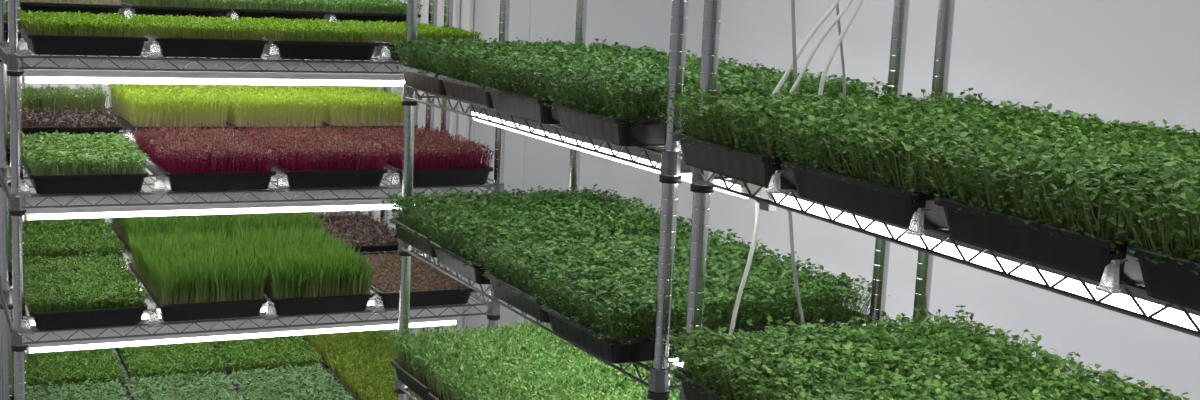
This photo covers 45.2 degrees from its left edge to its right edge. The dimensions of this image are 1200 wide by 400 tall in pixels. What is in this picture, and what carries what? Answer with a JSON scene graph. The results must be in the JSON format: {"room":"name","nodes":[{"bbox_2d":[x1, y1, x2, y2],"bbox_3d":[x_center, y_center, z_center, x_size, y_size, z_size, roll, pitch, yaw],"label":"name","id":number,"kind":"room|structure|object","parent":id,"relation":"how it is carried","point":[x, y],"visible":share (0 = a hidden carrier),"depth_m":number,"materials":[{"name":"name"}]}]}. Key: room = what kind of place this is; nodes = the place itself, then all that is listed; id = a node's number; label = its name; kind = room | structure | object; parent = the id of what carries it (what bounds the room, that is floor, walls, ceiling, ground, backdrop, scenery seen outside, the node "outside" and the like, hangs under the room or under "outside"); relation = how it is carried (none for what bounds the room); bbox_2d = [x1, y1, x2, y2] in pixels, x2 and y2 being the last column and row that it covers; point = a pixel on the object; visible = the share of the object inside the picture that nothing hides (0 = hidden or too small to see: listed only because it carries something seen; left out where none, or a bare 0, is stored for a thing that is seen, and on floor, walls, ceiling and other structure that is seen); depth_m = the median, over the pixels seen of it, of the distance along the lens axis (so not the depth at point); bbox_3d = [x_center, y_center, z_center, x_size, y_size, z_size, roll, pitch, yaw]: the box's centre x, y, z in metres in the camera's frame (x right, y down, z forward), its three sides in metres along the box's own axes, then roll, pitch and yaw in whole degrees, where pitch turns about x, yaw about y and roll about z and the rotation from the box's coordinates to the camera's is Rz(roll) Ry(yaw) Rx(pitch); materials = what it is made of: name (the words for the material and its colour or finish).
{"room":"indoor vertical farm","nodes":[
{"label":"indoor vertical farm","id":0,"kind":"room"},
{"bbox_2d":[8,0,476,399],"bbox_3d":[-1.915,-0.487,4.255,3.500,2.700,0.106,-2,10,-27],"label":"wall","id":1,"kind":"structure","parent":0,"point":[464,11],"depth_m":4.93,"materials":[{"name":"white paint"}]},
{"bbox_2d":[466,0,1199,399],"bbox_3d":[1.182,0.012,2.019,0.100,2.700,7.020,-2,10,-27],"label":"wall","id":2,"kind":"structure","parent":0,"point":[1127,61],"depth_m":2.83,"materials":[{"name":"white paint"}]},
{"bbox_3d":[-0.391,1.445,1.452,3.500,0.100,7.020,-2,10,-27],"label":"floor","id":3,"kind":"structure","parent":0,"visible":0},
{"bbox_2d":[0,0,437,399],"bbox_3d":[-1.136,-0.032,4.239,1.211,1.880,0.460,-2,10,-26],"label":"wire shelf rack","id":4,"kind":"object","parent":3,"relation":"on","point":[432,15],"visible":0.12,"depth_m":4.21,"materials":[{"name":"silver metal"}]},
{"bbox_2d":[9,84,124,141],"bbox_3d":[-1.510,-0.250,4.046,0.278,0.120,0.548,-2,10,-26],"label":"seedling tray","id":5,"kind":"object","parent":4,"relation":"on","point":[49,110],"visible":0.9,"depth_m":4.04,"materials":[{"name":"plant"}]},
{"bbox_2d":[124,130,133,143],"bbox_3d":[-1.267,-0.168,3.873,0.033,0.036,0.036,-2,10,-26],"label":"clip","id":6,"kind":"object","parent":5,"relation":"attached to","point":[128,133],"visible":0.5,"depth_m":3.86,"materials":[{"name":"white plastic"}]},
{"bbox_2d":[11,217,126,264],"bbox_3d":[-1.524,0.116,4.097,0.282,0.086,0.549,-2,10,-26],"label":"seedling tray","id":7,"kind":"object","parent":4,"relation":"on","point":[65,238],"visible":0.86,"depth_m":4.00,"materials":[{"name":"plant"}]},
{"bbox_2d":[12,250,128,276],"bbox_3d":[-1.200,0.176,4.344,1.088,0.060,0.037,-2,10,-26],"label":"light","id":8,"kind":"object","parent":4,"relation":"attached to","point":[125,256],"visible":0.02,"depth_m":4.23,"materials":[{"name":"white"}]},
{"bbox_2d":[20,0,121,14],"bbox_3d":[-1.491,-0.545,3.989,0.274,0.072,0.541,-2,10,-26],"label":"seedling tray","id":9,"kind":"object","parent":4,"relation":"on","point":[91,6],"visible":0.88,"depth_m":3.77,"materials":[{"name":"plastic"}]},
{"bbox_2d":[124,8,132,18],"bbox_3d":[-1.252,-0.489,3.822,0.033,0.036,0.036,-2,10,-26],"label":"clip","id":10,"kind":"object","parent":9,"relation":"attached to","point":[127,11],"visible":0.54,"depth_m":3.81,"materials":[{"name":"white plastic"}]},
{"bbox_2d":[26,348,126,390],"bbox_3d":[-1.539,0.466,4.148,0.282,0.086,0.549,-2,10,-26],"label":"seedling tray","id":11,"kind":"object","parent":4,"relation":"on","point":[56,367],"visible":0.56,"depth_m":4.02,"materials":[{"name":"plant"}]},
{"bbox_2d":[107,83,229,140],"bbox_3d":[-1.250,-0.265,4.159,0.279,0.140,0.551,-2,10,-26],"label":"seedling tray","id":12,"kind":"object","parent":4,"relation":"on","point":[146,105],"visible":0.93,"depth_m":3.98,"materials":[{"name":"plant"}]},
{"bbox_2d":[109,214,228,260],"bbox_3d":[-1.268,0.077,4.216,0.262,0.151,0.551,-2,10,-26],"label":"seedling tray","id":13,"kind":"object","parent":4,"relation":"on","point":[121,226],"visible":0.36,"depth_m":4.05,"materials":[{"name":"plant"}]},
{"bbox_2d":[114,341,229,381],"bbox_3d":[-1.286,0.459,4.274,0.282,0.086,0.555,-2,10,-25],"label":"seedling tray","id":14,"kind":"object","parent":4,"relation":"on","point":[162,360],"visible":0.65,"depth_m":4.14,"materials":[{"name":"plant"}]},
{"bbox_2d":[114,0,230,17],"bbox_3d":[-1.236,-0.558,4.111,0.279,0.085,0.548,-2,10,-26],"label":"seedling tray","id":15,"kind":"object","parent":4,"relation":"on","point":[213,8],"visible":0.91,"depth_m":3.90,"materials":[{"name":"plastic"}]},
{"bbox_2d":[230,12,238,20],"bbox_3d":[-1.002,-0.496,3.943,0.033,0.036,0.036,-2,10,-26],"label":"clip","id":16,"kind":"object","parent":15,"relation":"attached to","point":[233,14],"visible":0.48,"depth_m":3.93,"materials":[{"name":"white plastic"}]},
{"bbox_2d":[201,84,326,136],"bbox_3d":[-1.003,-0.272,4.273,0.278,0.140,0.550,-2,10,-26],"label":"seedling tray","id":17,"kind":"object","parent":4,"relation":"on","point":[277,105],"visible":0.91,"depth_m":4.09,"materials":[{"name":"plant"}]},
{"bbox_2d":[205,335,322,375],"bbox_3d":[-1.038,0.452,4.390,0.284,0.086,0.542,-2,10,-26],"label":"seedling tray","id":18,"kind":"object","parent":4,"relation":"on","point":[279,351],"visible":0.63,"depth_m":4.25,"materials":[{"name":"plant"}]},
{"bbox_2d":[216,212,323,243],"bbox_3d":[-1.023,0.067,4.335,0.262,0.157,0.551,-2,10,-26],"label":"seedling tray","id":19,"kind":"object","parent":4,"relation":"on","point":[299,219],"visible":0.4,"depth_m":4.15,"materials":[{"name":"plant"}]},
{"bbox_2d":[221,0,328,19],"bbox_3d":[-0.993,-0.566,4.233,0.279,0.084,0.545,-2,10,-26],"label":"seedling tray","id":20,"kind":"object","parent":4,"relation":"on","point":[287,9],"visible":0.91,"depth_m":4.02,"materials":[{"name":"plant"}]},
{"bbox_2d":[329,15,336,22],"bbox_3d":[-0.755,-0.503,4.061,0.033,0.036,0.036,-2,10,-26],"label":"clip","id":21,"kind":"object","parent":20,"relation":"attached to","point":[331,18],"visible":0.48,"depth_m":4.05,"materials":[{"name":"white plastic"}]},
{"bbox_2d":[292,329,397,375],"bbox_3d":[-0.791,0.434,4.513,0.280,0.107,0.560,-2,10,-25],"label":"seedling tray","id":22,"kind":"object","parent":4,"relation":"on","point":[326,344],"visible":0.42,"depth_m":4.37,"materials":[{"name":"plant"}]},
{"bbox_2d":[306,210,398,252],"bbox_3d":[-0.776,0.098,4.458,0.278,0.080,0.544,-2,10,-26],"label":"seedling tray","id":23,"kind":"object","parent":4,"relation":"on","point":[357,229],"visible":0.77,"depth_m":4.39,"materials":[{"name":"soil"}]},
{"bbox_2d":[289,85,418,135],"bbox_3d":[-0.762,-0.281,4.404,0.279,0.140,0.551,-2,10,-26],"label":"seedling tray","id":24,"kind":"object","parent":4,"relation":"on","point":[367,105],"visible":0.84,"depth_m":4.21,"materials":[{"name":"plant"}]},
{"bbox_2d":[310,0,423,22],"bbox_3d":[-0.743,-0.573,4.349,0.279,0.085,0.548,-2,10,-26],"label":"seedling tray","id":25,"kind":"object","parent":4,"relation":"on","point":[360,10],"visible":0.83,"depth_m":4.13,"materials":[{"name":"plastic"}]},
{"bbox_2d":[0,0,509,399],"bbox_3d":[-0.894,0.058,3.742,1.211,1.880,0.460,-2,10,-26],"label":"wire shelf rack","id":26,"kind":"object","parent":3,"relation":"on","point":[12,296],"visible":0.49,"depth_m":3.50,"materials":[{"name":"silver metal"}]},
{"bbox_2d":[13,379,128,399],"bbox_3d":[-1.319,0.555,3.636,0.288,0.071,0.545,-2,10,-26],"label":"seedling tray","id":27,"kind":"object","parent":26,"relation":"on","point":[113,391],"visible":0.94,"depth_m":3.80,"materials":[{"name":"plant"}]},
{"bbox_2d":[21,10,148,55],"bbox_3d":[-1.264,-0.409,3.490,0.271,0.084,0.526,-2,10,-25],"label":"seedling tray","id":28,"kind":"object","parent":26,"relation":"on","point":[57,33],"visible":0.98,"depth_m":3.29,"materials":[{"name":"plant"}]},
{"bbox_2d":[14,38,30,55],"bbox_3d":[-1.281,-0.339,3.195,0.033,0.036,0.036,-2,10,-26],"label":"clip","id":29,"kind":"object","parent":28,"relation":"attached to","point":[22,47],"visible":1,"depth_m":3.19,"materials":[{"name":"white plastic"}]},
{"bbox_2d":[24,251,147,329],"bbox_3d":[-1.296,0.217,3.581,0.284,0.086,0.542,-2,10,-26],"label":"seedling tray","id":30,"kind":"object","parent":26,"relation":"on","point":[60,294],"visible":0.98,"depth_m":3.43,"materials":[{"name":"plant"}]},
{"bbox_2d":[18,316,33,334],"bbox_3d":[-1.312,0.287,3.293,0.033,0.036,0.036,-2,10,-26],"label":"clip","id":31,"kind":"object","parent":30,"relation":"attached to","point":[25,328],"visible":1,"depth_m":3.28,"materials":[{"name":"white plastic"}]},
{"bbox_2d":[147,309,161,326],"bbox_3d":[-1.058,0.279,3.416,0.033,0.036,0.036,-2,10,-26],"label":"clip","id":32,"kind":"object","parent":30,"relation":"attached to","point":[154,321],"visible":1,"depth_m":3.41,"materials":[{"name":"white plastic"}]},
{"bbox_2d":[22,130,149,193],"bbox_3d":[-1.280,-0.101,3.538,0.286,0.093,0.554,-2,10,-25],"label":"seedling tray","id":33,"kind":"object","parent":26,"relation":"on","point":[66,163],"visible":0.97,"depth_m":3.36,"materials":[{"name":"plant"}]},
{"bbox_2d":[16,179,31,197],"bbox_3d":[-1.298,-0.026,3.244,0.033,0.036,0.036,-2,10,-26],"label":"clip","id":34,"kind":"object","parent":33,"relation":"attached to","point":[23,189],"visible":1,"depth_m":3.23,"materials":[{"name":"white plastic"}]},
{"bbox_2d":[151,177,166,194],"bbox_3d":[-1.033,-0.034,3.371,0.033,0.036,0.036,-2,10,-26],"label":"clip","id":35,"kind":"object","parent":33,"relation":"attached to","point":[158,188],"visible":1,"depth_m":3.36,"materials":[{"name":"white plastic"}]},
{"bbox_2d":[122,371,245,399],"bbox_3d":[-1.066,0.548,3.760,0.287,0.070,0.548,-2,10,-26],"label":"seedling tray","id":36,"kind":"object","parent":26,"relation":"on","point":[214,387],"visible":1,"depth_m":3.88,"materials":[{"name":"plant"}]},
{"bbox_2d":[13,295,374,325],"bbox_3d":[-0.976,0.274,3.839,1.088,0.060,0.036,-2,10,-26],"label":"light","id":37,"kind":"object","parent":26,"relation":"attached to","point":[145,315],"visible":0.05,"depth_m":3.73,"materials":[{"name":"white"}]},
{"bbox_2d":[128,225,267,321],"bbox_3d":[-1.042,0.173,3.705,0.262,0.157,0.551,-2,10,-26],"label":"seedling tray","id":38,"kind":"object","parent":26,"relation":"on","point":[202,277],"visible":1,"depth_m":3.53,"materials":[{"name":"plant"}]},
{"bbox_2d":[264,302,278,319],"bbox_3d":[-0.808,0.272,3.536,0.033,0.036,0.036,-2,10,-26],"label":"clip","id":39,"kind":"object","parent":38,"relation":"attached to","point":[271,314],"visible":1,"depth_m":3.53,"materials":[{"name":"white plastic"}]},
{"bbox_2d":[129,14,268,58],"bbox_3d":[-1.015,-0.415,3.607,0.266,0.084,0.528,-2,10,-26],"label":"seedling tray","id":40,"kind":"object","parent":26,"relation":"on","point":[177,36],"visible":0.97,"depth_m":3.41,"materials":[{"name":"plant"}]},
{"bbox_2d":[148,41,162,57],"bbox_3d":[-1.025,-0.346,3.318,0.033,0.036,0.036,-2,10,-26],"label":"clip","id":41,"kind":"object","parent":40,"relation":"attached to","point":[155,52],"visible":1,"depth_m":3.31,"materials":[{"name":"white plastic"}]},
{"bbox_2d":[132,122,277,190],"bbox_3d":[-1.012,-0.119,3.665,0.285,0.114,0.562,-2,10,-26],"label":"seedling tray","id":42,"kind":"object","parent":26,"relation":"on","point":[199,159],"visible":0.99,"depth_m":3.48,"materials":[{"name":"plant"}]},
{"bbox_2d":[274,175,289,191],"bbox_3d":[-0.773,-0.041,3.496,0.033,0.036,0.036,-2,10,-26],"label":"clip","id":43,"kind":"object","parent":42,"relation":"attached to","point":[281,186],"visible":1,"depth_m":3.49,"materials":[{"name":"white plastic"}]},
{"bbox_2d":[25,174,390,192],"bbox_3d":[-0.962,-0.039,3.790,1.088,0.060,0.036,-2,10,-26],"label":"light","id":44,"kind":"object","parent":26,"relation":"attached to","point":[147,179],"visible":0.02,"depth_m":3.68,"materials":[{"name":"white"}]},
{"bbox_2d":[21,58,404,85],"bbox_3d":[-0.832,-0.309,3.506,1.088,0.060,0.037,-2,10,-26],"label":"light","id":45,"kind":"object","parent":26,"relation":"attached to","point":[30,76],"visible":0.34,"depth_m":3.44,"materials":[{"name":"white plastic"}]},
{"bbox_2d":[25,77,404,85],"bbox_3d":[-0.833,-0.288,3.509,1.056,0.015,0.026,-2,10,-26],"label":"diffuser","id":46,"kind":"object","parent":45,"relation":"attached to","point":[339,81],"depth_m":3.48,"materials":[{"name":"white plastic"}]},
{"bbox_2d":[28,50,403,61],"bbox_3d":[-0.947,-0.352,3.741,1.088,0.060,0.036,-2,10,-26],"label":"light","id":47,"kind":"object","parent":26,"relation":"attached to","point":[28,50],"visible":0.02,"depth_m":3.66,"materials":[{"name":"white plastic"}]},
{"bbox_2d":[26,304,461,353],"bbox_3d":[-0.862,0.316,3.604,1.088,0.060,0.037,-2,10,-26],"label":"light","id":48,"kind":"object","parent":26,"relation":"attached to","point":[319,329],"visible":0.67,"depth_m":3.56,"materials":[{"name":"white plastic"}]},
{"bbox_2d":[29,320,455,352],"bbox_3d":[-0.863,0.338,3.607,1.056,0.015,0.026,-2,10,-26],"label":"diffuser","id":49,"kind":"object","parent":48,"relation":"attached to","point":[319,329],"depth_m":3.56,"materials":[{"name":"white plastic"}]},
{"bbox_2d":[24,185,465,219],"bbox_3d":[-0.847,0.004,3.555,1.088,0.060,0.037,-2,10,-26],"label":"light","id":50,"kind":"object","parent":26,"relation":"attached to","point":[308,206],"visible":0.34,"depth_m":3.49,"materials":[{"name":"white plastic"}]},
{"bbox_2d":[27,204,397,219],"bbox_3d":[-0.848,0.025,3.558,1.056,0.015,0.026,-2,10,-26],"label":"diffuser","id":51,"kind":"object","parent":50,"relation":"attached to","point":[193,209],"depth_m":3.47,"materials":[{"name":"white plastic"}]},
{"bbox_2d":[229,363,354,399],"bbox_3d":[-0.813,0.541,3.877,0.288,0.071,0.545,-2,10,-26],"label":"seedling tray","id":52,"kind":"object","parent":26,"relation":"on","point":[298,383],"visible":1,"depth_m":3.95,"materials":[{"name":"plant"}]},
{"bbox_2d":[231,223,374,315],"bbox_3d":[-0.796,0.170,3.817,0.262,0.151,0.551,-2,10,-26],"label":"seedling tray","id":53,"kind":"object","parent":26,"relation":"on","point":[308,273],"visible":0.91,"depth_m":3.63,"materials":[{"name":"plant"}]},
{"bbox_2d":[372,296,385,313],"bbox_3d":[-0.563,0.265,3.654,0.033,0.036,0.036,-2,10,-26],"label":"clip","id":54,"kind":"object","parent":53,"relation":"attached to","point":[378,304],"visible":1,"depth_m":3.64,"materials":[{"name":"white plastic"}]},
{"bbox_2d":[233,17,378,59],"bbox_3d":[-0.771,-0.423,3.727,0.271,0.084,0.526,-2,10,-25],"label":"seedling tray","id":55,"kind":"object","parent":26,"relation":"on","point":[302,38],"visible":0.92,"depth_m":3.53,"materials":[{"name":"plastic"}]},
{"bbox_2d":[267,44,281,59],"bbox_3d":[-0.778,-0.353,3.437,0.033,0.036,0.036,-2,10,-26],"label":"clip","id":56,"kind":"object","parent":55,"relation":"attached to","point":[274,54],"visible":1,"depth_m":3.43,"materials":[{"name":"white plastic"}]},
{"bbox_2d":[379,46,392,61],"bbox_3d":[-0.531,-0.360,3.556,0.033,0.036,0.036,-2,10,-26],"label":"clip","id":57,"kind":"object","parent":55,"relation":"attached to","point":[385,57],"visible":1,"depth_m":3.55,"materials":[{"name":"white plastic"}]},
{"bbox_2d":[239,121,390,188],"bbox_3d":[-0.761,-0.128,3.789,0.283,0.117,0.562,-2,10,-26],"label":"seedling tray","id":58,"kind":"object","parent":26,"relation":"on","point":[324,158],"visible":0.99,"depth_m":3.60,"materials":[{"name":"plant"}]},
{"bbox_2d":[388,173,401,188],"bbox_3d":[-0.516,-0.048,3.620,0.033,0.036,0.036,-2,10,-26],"label":"clip","id":59,"kind":"object","parent":58,"relation":"attached to","point":[395,183],"visible":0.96,"depth_m":3.61,"materials":[{"name":"white plastic"}]},
{"bbox_2d":[326,344,423,399],"bbox_3d":[-0.563,0.517,3.990,0.281,0.107,0.560,-2,10,-26],"label":"seedling tray","id":60,"kind":"object","parent":26,"relation":"on","point":[373,379],"visible":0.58,"depth_m":4.02,"materials":[{"name":"plant"}]},
{"bbox_2d":[334,19,481,60],"bbox_3d":[-0.520,-0.430,3.848,0.266,0.084,0.528,-2,10,-26],"label":"seedling tray","id":61,"kind":"object","parent":26,"relation":"on","point":[386,32],"visible":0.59,"depth_m":3.67,"materials":[{"name":"plant"}]},
{"bbox_2d":[348,249,474,308],"bbox_3d":[-0.554,0.207,3.949,0.276,0.060,0.539,-2,10,-26],"label":"seedling tray","id":62,"kind":"object","parent":26,"relation":"on","point":[429,286],"visible":0.59,"depth_m":3.79,"materials":[{"name":"soil"}]},
{"bbox_2d":[342,122,495,185],"bbox_3d":[-0.502,-0.133,3.907,0.284,0.114,0.564,-2,10,-26],"label":"seedling tray","id":63,"kind":"object","parent":26,"relation":"on","point":[439,159],"visible":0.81,"depth_m":3.73,"materials":[{"name":"plant"}]},
{"bbox_2d":[394,0,909,399],"bbox_3d":[0.010,0.232,2.904,0.460,1.880,1.211,-2,10,-27],"label":"wire shelf rack","id":64,"kind":"object","parent":3,"relation":"on","point":[659,387],"visible":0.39,"depth_m":2.39,"materials":[{"name":"silver metal"}]},
{"bbox_2d":[382,318,592,399],"bbox_3d":[-0.194,0.352,3.303,0.561,0.136,0.282,-2,10,-28],"label":"seedling tray","id":65,"kind":"object","parent":64,"relation":"on","point":[431,349],"visible":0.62,"depth_m":3.24,"materials":[{"name":"plant"}]},
{"bbox_2d":[382,184,649,257],"bbox_3d":[-0.187,0.039,3.254,0.583,0.119,0.301,-2,10,-27],"label":"seedling tray","id":66,"kind":"object","parent":64,"relation":"on","point":[408,231],"visible":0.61,"depth_m":3.21,"materials":[{"name":"plant"}]},
{"bbox_2d":[389,36,655,94],"bbox_3d":[-0.164,-0.303,3.204,0.583,0.119,0.301,-2,10,-27],"label":"seedling tray","id":67,"kind":"object","parent":64,"relation":"on","point":[417,74],"visible":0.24,"depth_m":3.12,"materials":[{"name":"plant"}]},
{"bbox_2d":[425,345,679,399],"bbox_3d":[-0.078,0.398,3.068,0.565,0.130,0.280,-2,10,-27],"label":"seedling tray","id":68,"kind":"object","parent":64,"relation":"on","point":[576,373],"visible":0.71,"depth_m":3.02,"materials":[{"name":"plant"}]},
{"bbox_2d":[417,201,710,283],"bbox_3d":[-0.069,0.080,3.018,0.582,0.121,0.299,-2,10,-27],"label":"seedling tray","id":69,"kind":"object","parent":64,"relation":"on","point":[451,249],"visible":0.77,"depth_m":2.95,"materials":[{"name":"plant"}]},
{"bbox_2d":[425,42,719,107],"bbox_3d":[-0.044,-0.261,2.965,0.582,0.121,0.299,-2,10,-28],"label":"seedling tray","id":70,"kind":"object","parent":64,"relation":"on","point":[458,86],"visible":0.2,"depth_m":2.88,"materials":[{"name":"plant"}]},
{"bbox_2d":[478,374,680,399],"bbox_3d":[0.038,0.437,2.822,0.561,0.139,0.283,-2,10,-27],"label":"seedling tray","id":71,"kind":"object","parent":64,"relation":"on","point":[642,394],"visible":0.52,"depth_m":2.89,"materials":[{"name":"plant"}]},
{"bbox_2d":[469,105,760,197],"bbox_3d":[-0.019,-0.106,2.641,0.030,0.040,1.088,-2,10,-27],"label":"light","id":72,"kind":"object","parent":64,"relation":"attached to","point":[739,186],"visible":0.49,"depth_m":2.59,"materials":[{"name":"white"}]},
{"bbox_2d":[468,229,799,322],"bbox_3d":[0.066,0.133,2.735,0.582,0.118,0.298,-2,10,-28],"label":"seedling tray","id":73,"kind":"object","parent":64,"relation":"on","point":[510,282],"visible":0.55,"depth_m":2.67,"materials":[{"name":"plant"}]},
{"bbox_2d":[470,53,799,123],"bbox_3d":[0.068,-0.217,2.729,0.582,0.118,0.298,-2,10,-28],"label":"seedling tray","id":74,"kind":"object","parent":64,"relation":"on","point":[520,96],"visible":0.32,"depth_m":2.63,"materials":[{"name":"plant"}]},
{"bbox_2d":[669,358,683,366],"bbox_3d":[-0.024,0.214,2.834,0.030,0.040,1.088,-2,10,-27],"label":"light","id":75,"kind":"object","parent":64,"relation":"attached to","point":[670,360],"visible":0.02,"depth_m":2.51,"materials":[{"name":"white"}]},
{"bbox_2d":[528,257,871,363],"bbox_3d":[0.187,0.176,2.492,0.583,0.119,0.301,-2,10,-28],"label":"seedling tray","id":76,"kind":"object","parent":64,"relation":"on","point":[613,319],"visible":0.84,"depth_m":2.42,"materials":[{"name":"plant"}]},
{"bbox_2d":[538,65,887,146],"bbox_3d":[0.205,-0.167,2.453,0.583,0.119,0.301,-2,10,-27],"label":"seedling tray","id":77,"kind":"object","parent":64,"relation":"on","point":[617,108],"visible":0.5,"depth_m":2.33,"materials":[{"name":"plant"}]},
{"bbox_2d":[787,0,803,334],"bbox_3d":[0.310,-0.041,2.283,0.086,0.720,0.006,-2,10,-27],"label":"power cord","id":78,"kind":"object","parent":64,"relation":"hanging from","point":[792,1],"visible":0.49,"depth_m":2.29,"materials":[{"name":"grey plastic"}]},
{"bbox_2d":[836,4,845,96],"bbox_3d":[0.381,-0.249,2.305,0.053,0.310,0.005,-2,10,-27],"label":"power cord","id":79,"kind":"object","parent":64,"relation":"hanging from","point":[837,6],"visible":0.6,"depth_m":2.31,"materials":[{"name":"grey plastic"}]},
{"bbox_3d":[0.199,-0.482,2.727,0.030,0.040,1.088,-2,10,-27],"label":"tube","id":80,"kind":"object","parent":64,"relation":"attached to","visible":0},
{"bbox_2d":[729,0,839,342],"bbox_3d":[0.316,-0.038,2.292,0.246,0.713,0.019,-2,10,-27],"label":"power cord","id":81,"kind":"object","parent":80,"relation":"hanging from","point":[757,210],"visible":0.66,"depth_m":2.26,"materials":[{"name":"white plastic"}]},
{"bbox_2d":[788,0,852,95],"bbox_3d":[0.365,-0.229,2.268,0.190,0.322,0.006,-2,10,-27],"label":"power cord","id":82,"kind":"object","parent":80,"relation":"hanging from","point":[849,2],"visible":0.69,"depth_m":2.25,"materials":[{"name":"white plastic"}]},
{"bbox_2d":[818,0,863,100],"bbox_3d":[0.398,-0.222,2.296,0.127,0.362,0.007,-2,10,-27],"label":"power cord","id":83,"kind":"object","parent":80,"relation":"hanging from","point":[821,86],"visible":0.62,"depth_m":2.28,"materials":[{"name":"white plastic"}]},
{"bbox_2d":[679,0,1199,399],"bbox_3d":[0.591,0.442,1.746,0.460,1.880,1.281,-2,10,-25],"label":"wire shelf rack","id":84,"kind":"object","parent":3,"relation":"on","point":[702,181],"visible":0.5,"depth_m":2.12,"materials":[{"name":"silver metal"}]},
{"bbox_2d":[655,85,1089,188],"bbox_3d":[0.394,-0.097,2.065,0.584,0.118,0.318,-2,10,-25],"label":"seedling tray","id":85,"kind":"object","parent":84,"relation":"on","point":[736,145],"visible":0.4,"depth_m":1.98,"materials":[{"name":"plant"}]},
{"bbox_2d":[765,170,788,193],"bbox_3d":[0.228,-0.024,1.837,0.027,0.029,0.020,-2,10,-25],"label":"clip","id":86,"kind":"object","parent":85,"relation":"attached to","point":[774,185],"visible":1,"depth_m":1.83,"materials":[{"name":"silver metal"}]},
{"bbox_2d":[656,305,1090,399],"bbox_3d":[0.398,0.252,2.130,0.584,0.118,0.318,-2,10,-25],"label":"seedling tray","id":87,"kind":"object","parent":84,"relation":"on","point":[747,369],"visible":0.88,"depth_m":2.10,"materials":[{"name":"plant"}]},
{"bbox_2d":[759,355,1188,399],"bbox_3d":[0.518,0.300,1.869,0.582,0.115,0.317,-2,10,-25],"label":"seedling tray","id":88,"kind":"object","parent":84,"relation":"on","point":[1046,386],"visible":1,"depth_m":1.93,"materials":[{"name":"plant"}]},
{"bbox_2d":[767,109,1199,228],"bbox_3d":[0.522,-0.049,1.808,0.582,0.115,0.317,-2,10,-25],"label":"seedling tray","id":89,"kind":"object","parent":84,"relation":"on","point":[868,176],"visible":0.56,"depth_m":1.72,"materials":[{"name":"plant"}]},
{"bbox_2d":[768,189,1199,330],"bbox_3d":[0.487,0.072,1.622,0.031,0.040,1.088,-2,10,-25],"label":"light","id":90,"kind":"object","parent":84,"relation":"attached to","point":[1174,314],"visible":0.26,"depth_m":1.63,"materials":[{"name":"white plastic"}]},
{"bbox_2d":[755,199,776,210],"bbox_3d":[0.233,0.003,2.066,0.013,0.018,0.052,-2,10,-27],"label":"connector","id":91,"kind":"object","parent":90,"relation":"attached to","point":[763,206],"visible":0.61,"depth_m":2.05,"materials":[{"name":"white plastic"}]},
{"bbox_2d":[904,135,1199,284],"bbox_3d":[0.650,-0.003,1.548,0.583,0.117,0.320,-1,10,-25],"label":"seedling tray","id":92,"kind":"object","parent":84,"relation":"on","point":[1041,207],"visible":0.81,"depth_m":1.44,"materials":[{"name":"plant"}]},
{"bbox_2d":[905,208,932,235],"bbox_3d":[0.351,0.023,1.576,0.027,0.029,0.020,-2,10,-25],"label":"clip","id":93,"kind":"object","parent":92,"relation":"attached to","point":[916,228],"visible":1,"depth_m":1.57,"materials":[{"name":"silver metal"}]},
{"bbox_2d":[1095,259,1128,293],"bbox_3d":[0.472,0.069,1.321,0.027,0.029,0.020,-2,10,-25],"label":"clip","id":94,"kind":"object","parent":92,"relation":"attached to","point":[1109,283],"visible":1,"depth_m":1.31,"materials":[{"name":"silver metal"}]},
{"bbox_2d":[1093,176,1199,310],"bbox_3d":[0.766,0.042,1.298,0.584,0.118,0.318,-1,10,-25],"label":"seedling tray","id":95,"kind":"object","parent":84,"relation":"on","point":[1170,272],"visible":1,"depth_m":1.28,"materials":[{"name":"plant"}]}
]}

